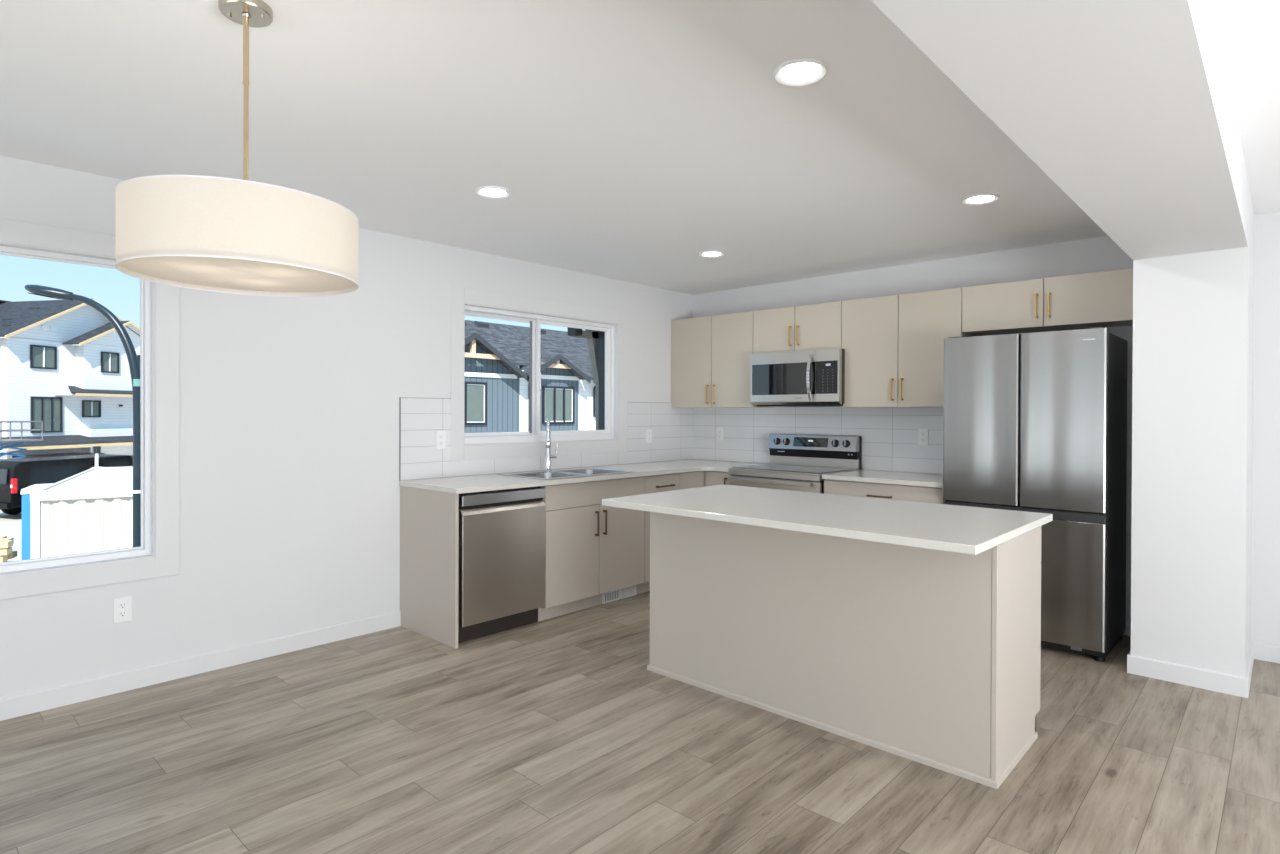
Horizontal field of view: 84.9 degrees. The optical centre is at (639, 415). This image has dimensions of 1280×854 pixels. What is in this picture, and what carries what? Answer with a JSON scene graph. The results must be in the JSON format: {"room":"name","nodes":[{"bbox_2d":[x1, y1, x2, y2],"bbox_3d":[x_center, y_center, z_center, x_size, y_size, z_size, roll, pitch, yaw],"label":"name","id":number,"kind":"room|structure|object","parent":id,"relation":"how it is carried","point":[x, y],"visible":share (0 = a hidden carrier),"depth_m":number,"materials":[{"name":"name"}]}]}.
{"room":"kitchen","nodes":[
{"label":"kitchen","id":0,"kind":"room"},
{"bbox_2d":[0,155,692,697],"bbox_3d":[-2.616,0.095,3.267,0.200,2.414,8.900,0,0,43],"label":"wall","id":1,"kind":"structure","parent":0,"point":[289,488],"depth_m":3.83,"materials":[{"name":"white paint"}]},
{"bbox_2d":[0,218,178,599],"bbox_3d":[-3.049,-0.028,2.798,0.210,1.633,2.024,0,0,43],"label":"window","id":2,"kind":"structure","parent":1,"relation":"in","point":[159,303],"depth_m":3.40,"materials":[{"name":"white paint"}]},
{"bbox_2d":[113,596,131,623],"bbox_3d":[-2.444,0.916,3.305,0.008,0.116,0.072,0,0,43],"label":"wall outlet","id":3,"kind":"object","parent":1,"relation":"attached to","point":[122,607],"visible":1,"depth_m":3.30,"materials":[{"name":"white plastic"}]},
{"bbox_2d":[118,602,126,608],"bbox_3d":[-2.442,0.897,3.304,0.002,0.027,0.034,0,0,43],"label":"receptacle","id":4,"kind":"object","parent":3,"relation":"attached to","point":[121,605],"depth_m":3.30,"materials":[{"name":"white plastic"}]},
{"bbox_2d":[118,611,126,616],"bbox_3d":[-2.442,0.937,3.304,0.002,0.027,0.034,0,0,43],"label":"receptacle","id":5,"kind":"object","parent":3,"relation":"attached to","point":[120,613],"depth_m":3.30,"materials":[{"name":"white plastic"}]},
{"bbox_2d":[0,611,400,720],"bbox_3d":[-3.460,1.258,2.211,0.013,0.092,5.801,0,0,43],"label":"baseboard","id":6,"kind":"structure","parent":1,"relation":"attached to","point":[14,706],"depth_m":3.48,"materials":[{"name":"white paint"}]},
{"bbox_2d":[436,431,445,448],"bbox_3d":[-1.289,0.157,4.533,0.008,0.116,0.072,0,0,43],"label":"wall outlet","id":7,"kind":"object","parent":1,"relation":"attached to","point":[440,435],"visible":1,"depth_m":4.53,"materials":[{"name":"white plastic"}]},
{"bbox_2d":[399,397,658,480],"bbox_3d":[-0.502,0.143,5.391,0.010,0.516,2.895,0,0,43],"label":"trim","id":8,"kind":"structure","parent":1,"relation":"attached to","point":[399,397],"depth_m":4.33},
{"bbox_2d":[451,286,627,461],"bbox_3d":[-0.748,-0.278,5.276,0.210,1.158,1.673,0,0,43],"label":"window","id":9,"kind":"structure","parent":1,"relation":"in","point":[610,436],"depth_m":5.22,"materials":[{"name":"white paint"}]},
{"bbox_2d":[401,398,692,480],"bbox_3d":[-0.501,0.145,5.393,0.008,0.513,2.891,0,0,43],"label":"backsplash","id":10,"kind":"structure","parent":1,"relation":"attached to","point":[672,428],"depth_m":5.01,"materials":[{"name":"white tile"}]},
{"bbox_2d":[567,327,598,429],"bbox_3d":[-0.308,-0.452,6.043,0.200,1.700,0.690,0,0,43],"label":"bracket","id":11,"kind":"object","parent":1,"relation":"attached to","point":[592,336],"visible":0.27,"depth_m":5.98,"materials":[{"name":"black metal"}]},
{"bbox_2d":[646,429,651,442],"bbox_3d":[0.077,0.174,6.005,0.008,0.116,0.072,0,0,43],"label":"wall outlet","id":12,"kind":"object","parent":1,"relation":"attached to","point":[648,431],"visible":1,"depth_m":6.00,"materials":[{"name":"white plastic"}]},
{"bbox_2d":[0,0,1279,294],"bbox_3d":[0.169,-1.191,0.818,7.600,0.200,9.100,0,0,43],"label":"ceiling","id":13,"kind":"structure","parent":0,"point":[629,140],"depth_m":2.62,"materials":[{"name":"white paint"}]},
{"bbox_2d":[115,0,358,296],"bbox_3d":[-1.060,-0.734,1.883,0.563,0.734,0.563,0,0,43],"label":"pendant lamp","id":14,"kind":"object","parent":13,"relation":"hanging from","point":[198,232],"visible":1,"depth_m":1.69,"materials":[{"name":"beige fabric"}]},
{"bbox_2d":[118,256,355,291],"bbox_3d":[-1.062,-0.382,1.885,0.556,0.003,0.556,0,0,43],"label":"diffuser","id":15,"kind":"object","parent":14,"relation":"attached to","point":[205,273],"depth_m":1.86,"materials":[{"name":"plastic"}]},
{"bbox_2d":[475,186,510,197],"bbox_3d":[-0.724,-1.101,3.451,0.174,0.010,0.174,0,0,43],"label":"recessed light","id":16,"kind":"object","parent":13,"relation":"in","point":[484,191],"visible":1,"depth_m":3.44,"materials":[{"name":"white plastic"}]},
{"bbox_2d":[699,251,724,257],"bbox_3d":[0.490,-1.102,4.777,0.174,0.010,0.174,0,0,43],"label":"recessed light","id":17,"kind":"object","parent":13,"relation":"in","point":[710,254],"visible":1,"depth_m":4.77,"materials":[{"name":"white plastic"}]},
{"bbox_2d":[773,58,828,85],"bbox_3d":[0.510,-1.091,2.227,0.174,0.010,0.174,0,0,43],"label":"recessed light","id":18,"kind":"object","parent":13,"relation":"in","point":[799,71],"visible":1,"depth_m":2.22,"materials":[{"name":"white plastic"}]},
{"bbox_2d":[961,193,999,204],"bbox_3d":[1.720,-1.092,3.535,0.174,0.010,0.174,0,0,43],"label":"recessed light","id":19,"kind":"object","parent":13,"relation":"in","point":[984,198],"visible":1,"depth_m":3.52,"materials":[{"name":"white plastic"}]},
{"bbox_2d":[0,591,1279,853],"bbox_3d":[0.160,1.423,0.830,7.600,0.200,9.100,0,0,43],"label":"floor","id":20,"kind":"structure","parent":0,"point":[555,735],"depth_m":2.62,"materials":[{"name":"brown wood"}]},
{"bbox_2d":[400,486,458,648],"bbox_3d":[-1.255,0.869,4.135,0.624,0.869,0.020,0,0,43],"label":"end panel","id":21,"kind":"object","parent":20,"relation":"on","point":[429,519],"visible":0.89,"depth_m":4.09,"materials":[{"name":"laminate"}]},
{"bbox_2d":[458,486,545,643],"bbox_3d":[-1.015,0.872,4.363,0.604,0.862,0.601,0,0,43],"label":"dishwasher","id":22,"kind":"object","parent":20,"relation":"on","point":[502,556],"visible":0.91,"depth_m":4.14,"materials":[{"name":"silver metal"}]},
{"bbox_2d":[538,476,644,621],"bbox_3d":[-0.491,0.868,4.920,0.635,0.869,0.929,0,0,43],"label":"base cabinet","id":23,"kind":"object","parent":20,"relation":"on","point":[593,549],"visible":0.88,"depth_m":4.67,"materials":[{"name":"laminate"}]},
{"bbox_2d":[602,585,636,603],"bbox_3d":[-0.143,1.264,4.966,0.007,0.078,0.344,0,0,43],"label":"floor register","id":24,"kind":"object","parent":23,"relation":"attached to","point":[619,594],"visible":0.88,"depth_m":4.96,"materials":[{"name":"white metal"}]},
{"bbox_2d":[638,473,679,593],"bbox_3d":[-0.041,0.868,5.405,0.635,0.868,0.394,0,0,43],"label":"base cabinet","id":25,"kind":"object","parent":20,"relation":"on","point":[665,482],"visible":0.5,"depth_m":5.13,"materials":[{"name":"laminate"}]},
{"bbox_2d":[679,471,728,489],"bbox_3d":[0.483,0.868,5.813,0.848,0.868,0.914,0,0,43],"label":"base cabinet","id":26,"kind":"object","parent":20,"relation":"on","point":[695,479],"visible":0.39,"depth_m":5.49,"materials":[{"name":"laminate"}]},
{"bbox_2d":[399,459,763,493],"bbox_3d":[-0.187,0.419,5.097,0.878,0.030,2.896,0,0,43],"label":"countertop","id":27,"kind":"structure","parent":26,"relation":"on","point":[487,482],"depth_m":4.58,"materials":[{"name":"stone"}]},
{"bbox_2d":[544,418,557,470],"bbox_3d":[-0.655,0.207,4.993,0.096,0.382,0.157,0,0,18],"label":"kitchen faucet","id":28,"kind":"object","parent":27,"relation":"on","point":[548,456],"visible":1,"depth_m":5.02,"materials":[{"name":"silver metal"}]},
{"bbox_2d":[497,467,634,479],"bbox_3d":[-0.504,0.484,4.896,0.515,0.170,0.830,0,0,43],"label":"sink","id":29,"kind":"object","parent":27,"relation":"in","point":[575,472],"visible":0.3,"depth_m":4.94,"materials":[{"name":"silver metal"}]},
{"bbox_2d":[728,433,861,492],"bbox_3d":[1.168,0.728,5.339,0.778,1.156,0.693,0,0,43],"label":"electric range","id":30,"kind":"object","parent":20,"relation":"on","point":[798,462],"visible":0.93,"depth_m":5.36,"materials":[{"name":"silver metal"}]},
{"bbox_2d":[729,464,855,475],"bbox_3d":[1.154,0.406,5.322,0.778,0.016,0.550,0,0,43],"label":"cooktop","id":31,"kind":"object","parent":30,"relation":"in","point":[762,469],"depth_m":5.27,"materials":[{"name":"black glass"}]},
{"bbox_2d":[647,512,1040,788],"bbox_3d":[0.872,0.875,3.277,1.674,0.879,0.652,0,0,43],"label":"kitchen island","id":32,"kind":"object","parent":20,"relation":"on","point":[929,657],"visible":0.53,"depth_m":2.84,"materials":[{"name":"laminate"}]},
{"bbox_2d":[602,484,1052,554],"bbox_3d":[0.771,0.421,3.146,1.699,0.030,0.979,0,0,43],"label":"island countertop","id":33,"kind":"structure","parent":32,"relation":"on","point":[942,527],"depth_m":2.89,"materials":[{"name":"stone"}]},
{"bbox_2d":[824,479,945,503],"bbox_3d":[1.770,0.877,4.809,0.814,0.868,0.635,0,0,43],"label":"base cabinet","id":34,"kind":"object","parent":20,"relation":"on","point":[837,487],"visible":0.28,"depth_m":4.57,"materials":[{"name":"laminate"}]},
{"bbox_2d":[822,470,942,487],"bbox_3d":[1.778,0.427,4.815,0.820,0.030,0.635,0,0,43],"label":"countertop","id":35,"kind":"structure","parent":34,"relation":"on","point":[871,476],"depth_m":4.71,"materials":[{"name":"stone"}]},
{"bbox_2d":[943,327,1126,661],"bbox_3d":[2.373,0.421,4.217,0.842,1.790,0.661,0,0,43],"label":"refrigerator","id":36,"kind":"object","parent":20,"relation":"on","point":[1033,421],"visible":0.7,"depth_m":3.88,"materials":[{"name":"grey metal"}]},
{"bbox_2d":[871,0,1253,676],"bbox_3d":[0.217,0.116,0.775,0.444,2.414,8.700,0,0,43],"label":"wall pier","id":37,"kind":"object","parent":20,"relation":"on","point":[1127,106],"visible":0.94,"depth_m":2.79,"materials":[{"name":"white paint"}]},
{"bbox_2d":[1127,642,1253,697],"bbox_3d":[2.917,1.274,3.695,0.470,0.092,0.721,0,0,43],"label":"baseboard","id":38,"kind":"object","parent":37,"relation":"attached to","point":[1220,682],"visible":0.76,"depth_m":3.43,"materials":[{"name":"white paint"}]},
{"bbox_2d":[693,211,1279,645],"bbox_3d":[3.191,0.112,4.086,7.600,2.414,0.200,0,0,43],"label":"wall","id":39,"kind":"structure","parent":0,"point":[1098,254],"depth_m":4.20,"materials":[{"name":"white paint"}]},
{"bbox_2d":[717,427,722,440],"bbox_3d":[0.712,0.163,6.234,0.072,0.116,0.008,0,0,43],"label":"wall outlet","id":40,"kind":"object","parent":39,"relation":"attached to","point":[719,430],"visible":1,"depth_m":6.23,"materials":[{"name":"white plastic"}]},
{"bbox_2d":[671,311,772,407],"bbox_3d":[0.686,-0.457,6.035,0.870,0.774,0.349,0,0,43],"label":"upper cabinet","id":41,"kind":"object","parent":39,"relation":"attached to","point":[710,355],"visible":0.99,"depth_m":5.92,"materials":[{"name":"laminate"}]},
{"bbox_2d":[753,301,841,353],"bbox_3d":[1.288,-0.665,5.477,0.765,0.348,0.349,0,0,43],"label":"upper cabinet","id":42,"kind":"object","parent":39,"relation":"attached to","point":[814,326],"visible":0.87,"depth_m":5.34,"materials":[{"name":"laminate"}]},
{"bbox_2d":[750,348,844,406],"bbox_3d":[1.270,-0.278,5.418,0.763,0.419,0.457,0,0,43],"label":"microwave","id":43,"kind":"object","parent":42,"relation":"attached to","point":[807,378],"visible":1,"depth_m":5.27,"materials":[{"name":"silver metal"}]},
{"bbox_2d":[692,407,942,473],"bbox_3d":[1.581,0.152,5.438,3.000,0.513,0.008,0,0,43],"label":"backsplash","id":44,"kind":"structure","parent":39,"relation":"attached to","point":[889,435],"depth_m":5.46,"materials":[{"name":"white tile"}]},
{"bbox_2d":[841,288,974,406],"bbox_3d":[1.876,-0.448,4.931,0.838,0.774,0.349,0,0,43],"label":"upper cabinet","id":45,"kind":"object","parent":39,"relation":"attached to","point":[893,345],"visible":0.94,"depth_m":4.82,"materials":[{"name":"laminate"}]},
{"bbox_2d":[918,429,928,444],"bbox_3d":[2.029,0.153,5.011,0.072,0.116,0.008,0,0,43],"label":"wall outlet","id":46,"kind":"object","parent":39,"relation":"attached to","point":[923,434],"visible":1,"depth_m":5.01,"materials":[{"name":"white plastic"}]},
{"bbox_2d":[962,268,1132,335],"bbox_3d":[2.540,-0.684,4.315,0.966,0.290,0.349,0,0,43],"label":"upper cabinet","id":47,"kind":"object","parent":39,"relation":"attached to","point":[1103,299],"visible":0.94,"depth_m":4.21,"materials":[{"name":"laminate"}]},
{"bbox_2d":[1127,620,1279,663],"bbox_3d":[4.337,1.283,2.879,3.865,0.092,0.013,0,0,43],"label":"baseboard","id":48,"kind":"structure","parent":39,"relation":"attached to","point":[1262,651],"depth_m":3.77,"materials":[{"name":"white paint"}]},
{"label":"outside","id":49,"kind":"structure","parent":0,"visible":0},
{"bbox_3d":[-14.512,3.283,12.737,4.500,0.110,0.280,0,0,-25],"label":"board","id":50,"kind":"object","parent":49,"visible":0},
{"bbox_3d":[-14.457,3.148,12.804,4.500,0.110,0.280,0,0,-25],"label":"board","id":51,"kind":"object","parent":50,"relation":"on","visible":0},
{"bbox_3d":[-14.490,3.013,12.766,4.500,0.110,0.280,0,0,-25],"label":"board","id":52,"kind":"object","parent":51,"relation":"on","visible":0},
{"bbox_3d":[-14.512,2.878,12.728,4.500,0.110,0.280,0,0,-25],"label":"board","id":53,"kind":"object","parent":52,"relation":"on","visible":0},
{"bbox_2d":[8,551,16,558],"bbox_3d":[-14.391,2.743,12.868,4.500,0.110,0.280,0,0,-25],"label":"board","id":54,"kind":"object","parent":53,"relation":"on","point":[13,554],"visible":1,"depth_m":13.77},
{"bbox_3d":[-14.512,2.608,12.733,4.500,0.110,0.280,0,0,-25],"label":"board","id":55,"kind":"object","parent":54,"relation":"on","visible":0},
{"bbox_2d":[0,538,13,542],"bbox_3d":[-14.428,2.473,12.826,4.500,0.110,0.280,0,0,-25],"label":"board","id":56,"kind":"object","parent":55,"relation":"on","point":[1,539],"visible":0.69,"depth_m":13.79,"materials":[{"name":"beige wood"}]},
{"bbox_3d":[-14.718,3.281,13.024,4.500,0.110,0.280,0,0,-25],"label":"board","id":57,"kind":"object","parent":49,"visible":0},
{"bbox_3d":[-14.766,3.146,12.978,4.500,0.110,0.280,0,0,-25],"label":"board","id":58,"kind":"object","parent":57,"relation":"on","visible":0},
{"bbox_3d":[-14.249,3.285,12.518,4.500,0.110,0.280,0,0,-25],"label":"board","id":59,"kind":"object","parent":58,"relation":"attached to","visible":0},
{"bbox_3d":[-14.192,3.150,12.582,4.500,0.110,0.280,0,0,-25],"label":"board","id":60,"kind":"object","parent":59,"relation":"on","visible":0},
{"bbox_3d":[-14.137,3.015,12.635,4.500,0.110,0.280,0,0,-25],"label":"board","id":61,"kind":"object","parent":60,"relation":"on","visible":0},
{"bbox_3d":[-14.205,2.880,12.558,4.500,0.110,0.280,0,0,-25],"label":"board","id":62,"kind":"object","parent":61,"relation":"on","visible":0},
{"bbox_2d":[0,555,7,562],"bbox_3d":[-14.254,2.745,12.511,4.500,0.110,0.280,0,0,-25],"label":"board","id":63,"kind":"object","parent":62,"relation":"on","point":[3,558],"visible":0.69,"depth_m":13.41,"materials":[{"name":"beige wood"}]},
{"bbox_2d":[0,547,11,555],"bbox_3d":[-14.208,2.610,12.552,4.500,0.110,0.280,0,0,-25],"label":"board","id":64,"kind":"object","parent":63,"relation":"on","point":[3,551],"visible":1,"depth_m":13.38,"materials":[{"name":"beige wood"}]},
{"bbox_2d":[0,540,12,548],"bbox_3d":[-14.198,2.475,12.561,4.500,0.110,0.280,0,0,-25],"label":"board","id":65,"kind":"object","parent":64,"relation":"on","point":[6,543],"visible":1,"depth_m":13.39,"materials":[{"name":"beige wood"}]},
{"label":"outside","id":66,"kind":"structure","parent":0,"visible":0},
{"bbox_2d":[0,509,21,560],"bbox_3d":[-33.381,3.468,58.352,119.800,0.200,150.000,0,0,43],"label":"ground","id":67,"kind":"structure","parent":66,"point":[10,525],"depth_m":22.00,"materials":[{"name":"white snow"}]},
{"bbox_2d":[0,421,43,459],"bbox_3d":[-25.058,1.811,27.197,1.880,3.450,2.700,0,0,3],"label":"lift","id":68,"kind":"object","parent":67,"relation":"on","point":[10,430],"visible":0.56,"depth_m":27.54,"materials":[{"name":"blue metal"}]},
{"bbox_2d":[21,483,53,559],"bbox_3d":[-12.070,2.529,14.416,1.080,2.220,1.080,0,0,-41],"label":"post","id":69,"kind":"object","parent":67,"relation":"on","point":[26,503],"visible":0.16,"depth_m":13.77,"materials":[{"name":"blue plastic"}]},
{"bbox_2d":[0,454,132,514],"bbox_3d":[-21.096,2.543,26.436,2.035,2.020,5.600,0,0,21],"label":"pickup truck","id":70,"kind":"object","parent":67,"relation":"on","point":[16,475],"visible":0.42,"depth_m":24.51,"materials":[{"name":"black paint"}]},
{"bbox_2d":[10,478,16,492],"bbox_3d":[-21.122,2.366,23.604,0.139,0.500,0.173,0,0,43],"label":"tail light","id":71,"kind":"object","parent":70,"relation":"attached to","point":[13,485],"depth_m":23.58,"materials":[{"name":"red plastic"}]},
{"bbox_2d":[0,299,139,458],"bbox_3d":[-32.556,-1.224,32.373,11.720,9.420,19.000,0,0,12],"label":"townhouse","id":72,"kind":"structure","parent":67,"relation":"on","point":[64,365],"depth_m":34.16,"materials":[{"name":"white"}]},
{"bbox_2d":[30,466,132,558],"bbox_3d":[-8.708,2.353,12.545,2.450,2.612,5.070,0,0,-30],"label":"fence","id":73,"kind":"object","parent":67,"relation":"on","point":[90,510],"visible":0.28,"depth_m":10.12,"materials":[{"name":"white"}]},
{"bbox_2d":[25,285,140,546],"bbox_3d":[-7.581,0.941,9.601,1.700,5.470,0.318,0,0,0],"label":"street lamp","id":74,"kind":"object","parent":67,"relation":"on","point":[45,291],"visible":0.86,"depth_m":9.55,"materials":[{"name":"black metal"}]},
{"bbox_2d":[93,446,100,466],"bbox_3d":[-11.095,2.133,14.288,0.100,3.020,0.120,0,0,43],"label":"post","id":75,"kind":"object","parent":67,"relation":"on","point":[96,449],"visible":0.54,"depth_m":14.26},
{"bbox_2d":[464,320,595,432],"bbox_3d":[-6.633,0.006,26.298,8.580,7.200,13.000,0,0,43],"label":"townhouse","id":76,"kind":"structure","parent":67,"relation":"on","point":[497,356],"depth_m":24.38,"materials":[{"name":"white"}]},
{"bbox_2d":[475,321,488,327],"bbox_3d":[-5.935,-3.390,26.260,0.350,0.340,0.500,0,0,43],"label":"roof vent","id":77,"kind":"object","parent":76,"relation":"attached to","point":[478,324],"depth_m":26.13,"materials":[{"name":"grey metal"}]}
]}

